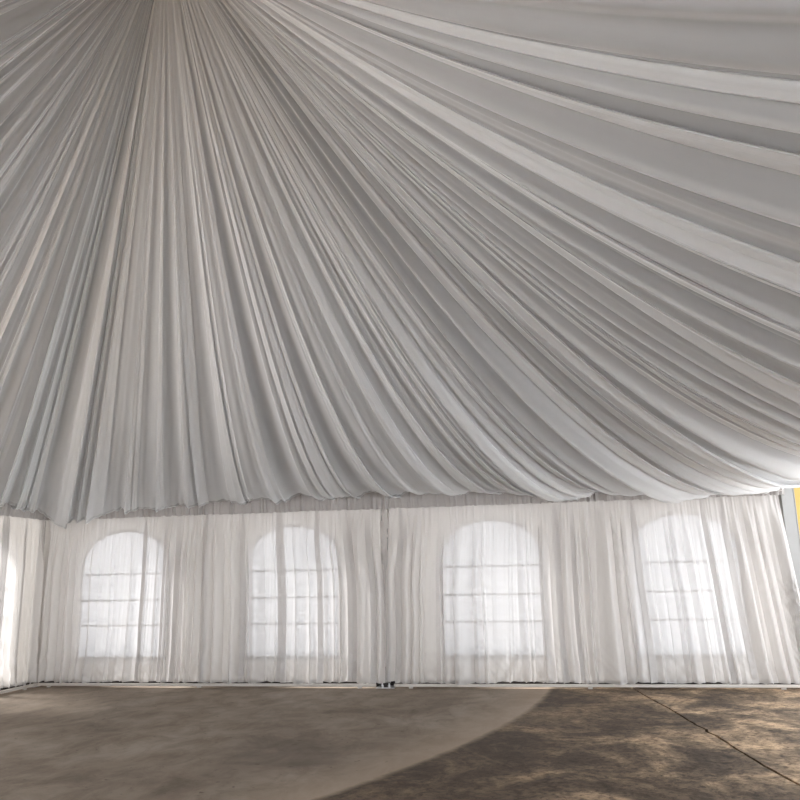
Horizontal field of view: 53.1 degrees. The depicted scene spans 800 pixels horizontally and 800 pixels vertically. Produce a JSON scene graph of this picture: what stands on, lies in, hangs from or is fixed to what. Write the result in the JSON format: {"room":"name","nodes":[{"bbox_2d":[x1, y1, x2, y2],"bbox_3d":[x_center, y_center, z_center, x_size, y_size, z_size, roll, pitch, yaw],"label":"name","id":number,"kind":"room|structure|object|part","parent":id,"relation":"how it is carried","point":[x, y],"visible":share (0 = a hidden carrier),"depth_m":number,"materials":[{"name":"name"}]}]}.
{"room":"event tent interior","nodes":[
{"label":"event tent interior","id":0,"kind":"room"},
{"bbox_2d":[0,0,799,471],"bbox_3d":[-1.676,-2.278,5.632,12.300,4.000,16.300,-3,-13,10],"label":"ceiling","id":1,"kind":"structure","parent":0,"point":[776,44],"depth_m":8.34,"materials":[{"name":"white fabric"}]},
{"bbox_2d":[0,0,799,528],"bbox_3d":[-1.594,-1.772,5.513,11.951,4.123,15.763,-3,-13,10],"label":"drape","id":2,"kind":"object","parent":1,"relation":"hanging from","point":[66,456],"visible":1,"depth_m":8.34,"materials":[{"name":"white fabric"}]},
{"bbox_2d":[0,501,46,688],"bbox_3d":[-6.089,2.851,11.848,0.331,2.902,3.000,-3,-13,10],"label":"curtain","id":3,"kind":"object","parent":2,"relation":"hanging from","point":[21,533],"visible":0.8,"depth_m":12.75,"materials":[{"name":"white fabric"}]},
{"bbox_2d":[37,504,203,683],"bbox_3d":[-4.659,3.088,13.055,2.951,2.902,0.195,-3,-13,10],"label":"curtain","id":4,"kind":"object","parent":2,"relation":"hanging from","point":[121,596],"visible":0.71,"depth_m":13.05,"materials":[{"name":"white fabric"}]},
{"bbox_2d":[198,492,385,683],"bbox_3d":[-1.738,2.909,12.517,2.995,2.901,0.287,-3,-13,10],"label":"curtain","id":5,"kind":"object","parent":2,"relation":"hanging from","point":[293,590],"visible":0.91,"depth_m":12.57,"materials":[{"name":"white fabric"}]},
{"bbox_2d":[385,492,589,684],"bbox_3d":[1.220,2.739,12.023,2.995,2.902,0.274,-3,-13,10],"label":"curtain","id":6,"kind":"object","parent":2,"relation":"hanging from","point":[486,588],"visible":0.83,"depth_m":12.07,"materials":[{"name":"white fabric"}]},
{"bbox_2d":[578,488,799,684],"bbox_3d":[4.223,2.567,11.524,3.099,2.900,0.288,-3,-13,10],"label":"curtain","id":7,"kind":"object","parent":2,"relation":"hanging from","point":[699,591],"visible":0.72,"depth_m":11.56,"materials":[{"name":"white fabric"}]},
{"bbox_2d":[0,686,799,799],"bbox_3d":[-1.378,2.377,2.802,19.000,0.120,20.600,-3,-13,10],"label":"floor","id":8,"kind":"structure","parent":0,"point":[57,742],"depth_m":8.02,"materials":[{"name":"concrete"}]},
{"bbox_2d":[0,683,36,693],"bbox_3d":[-6.367,4.018,10.212,0.060,0.066,5.600,-3,-13,10],"label":"base rail","id":9,"kind":"object","parent":8,"relation":"on","point":[24,687],"visible":1,"depth_m":12.46,"materials":[{"name":"white metal"}]},
{"bbox_2d":[23,521,45,687],"bbox_3d":[-6.052,3.224,13.408,0.280,2.980,0.300,-3,-13,10],"label":"post","id":10,"kind":"object","parent":8,"relation":"on","point":[45,521],"visible":0.15,"depth_m":13.55,"materials":[{"name":"metal"}]},
{"bbox_2d":[198,509,203,682],"bbox_3d":[-3.176,3.060,12.962,0.106,2.968,0.112,-10,-15,34],"label":"post","id":11,"kind":"object","parent":8,"relation":"on","point":[203,509],"visible":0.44,"depth_m":12.88,"materials":[{"name":"metal"}]},
{"bbox_2d":[37,683,375,687],"bbox_3d":[-3.136,4.452,12.480,5.640,0.066,0.060,-3,-13,10],"label":"base rail","id":12,"kind":"object","parent":8,"relation":"on","point":[198,685],"visible":1,"depth_m":12.44,"materials":[{"name":"white metal"}]},
{"bbox_2d":[376,494,395,688],"bbox_3d":[-0.228,2.889,12.433,0.280,2.980,0.300,-3,-13,10],"label":"post","id":13,"kind":"object","parent":8,"relation":"on","point":[384,519],"visible":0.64,"depth_m":12.55,"materials":[{"name":"metal"}]},
{"bbox_3d":[-0.198,4.338,12.113,0.280,0.012,0.300,-3,-13,10],"label":"plate","id":14,"kind":"part","parent":13,"relation":"part of","materials":[{"name":"metal"}]},
{"bbox_2d":[394,684,799,689],"bbox_3d":[2.731,4.112,11.488,5.720,0.066,0.060,-3,-13,10],"label":"base rail","id":15,"kind":"object","parent":8,"relation":"on","point":[590,686],"visible":1,"depth_m":11.40,"materials":[{"name":"white metal"}]},
{"bbox_2d":[779,488,799,592],"bbox_3d":[5.681,2.551,11.449,0.280,2.980,0.300,-3,-13,10],"label":"post","id":16,"kind":"object","parent":8,"relation":"on","point":[787,501],"visible":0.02,"depth_m":11.57,"materials":[{"name":"metal"}]},
{"bbox_2d":[203,495,779,678],"bbox_3d":[-0.206,2.896,12.557,12.000,2.980,0.001,-3,-13,10],"label":"wall","id":17,"kind":"structure","parent":0,"point":[379,510],"depth_m":12.26,"materials":[{"name":"white fabric"}]},
{"bbox_2d":[39,681,794,685],"bbox_3d":[-0.181,4.324,12.219,12.000,0.085,0.023,-3,-13,10],"label":"trim","id":18,"kind":"structure","parent":17,"relation":"attached to","point":[346,682],"depth_m":12.13,"materials":[{"name":"metal"}]},
{"label":"wall","id":19,"kind":"structure","parent":0,"visible":0},
{"bbox_2d":[0,685,22,690],"bbox_3d":[-6.588,4.039,10.330,0.023,0.085,5.960,-3,-13,10],"label":"trim","id":20,"kind":"structure","parent":19,"relation":"attached to","point":[18,685],"depth_m":12.62,"materials":[{"name":"metal"}]},
{"label":"outside","id":21,"kind":"structure","parent":0,"visible":0},
{"label":"ground","id":22,"kind":"structure","parent":21,"visible":0},
{"bbox_2d":[794,487,799,533],"bbox_3d":[12.579,3.849,21.460,6.300,4.720,4.400,-3,-13,10],"label":"building","id":23,"kind":"structure","parent":22,"relation":"on","point":[796,490],"depth_m":20.13,"materials":[{"name":"yellow"}]}
]}

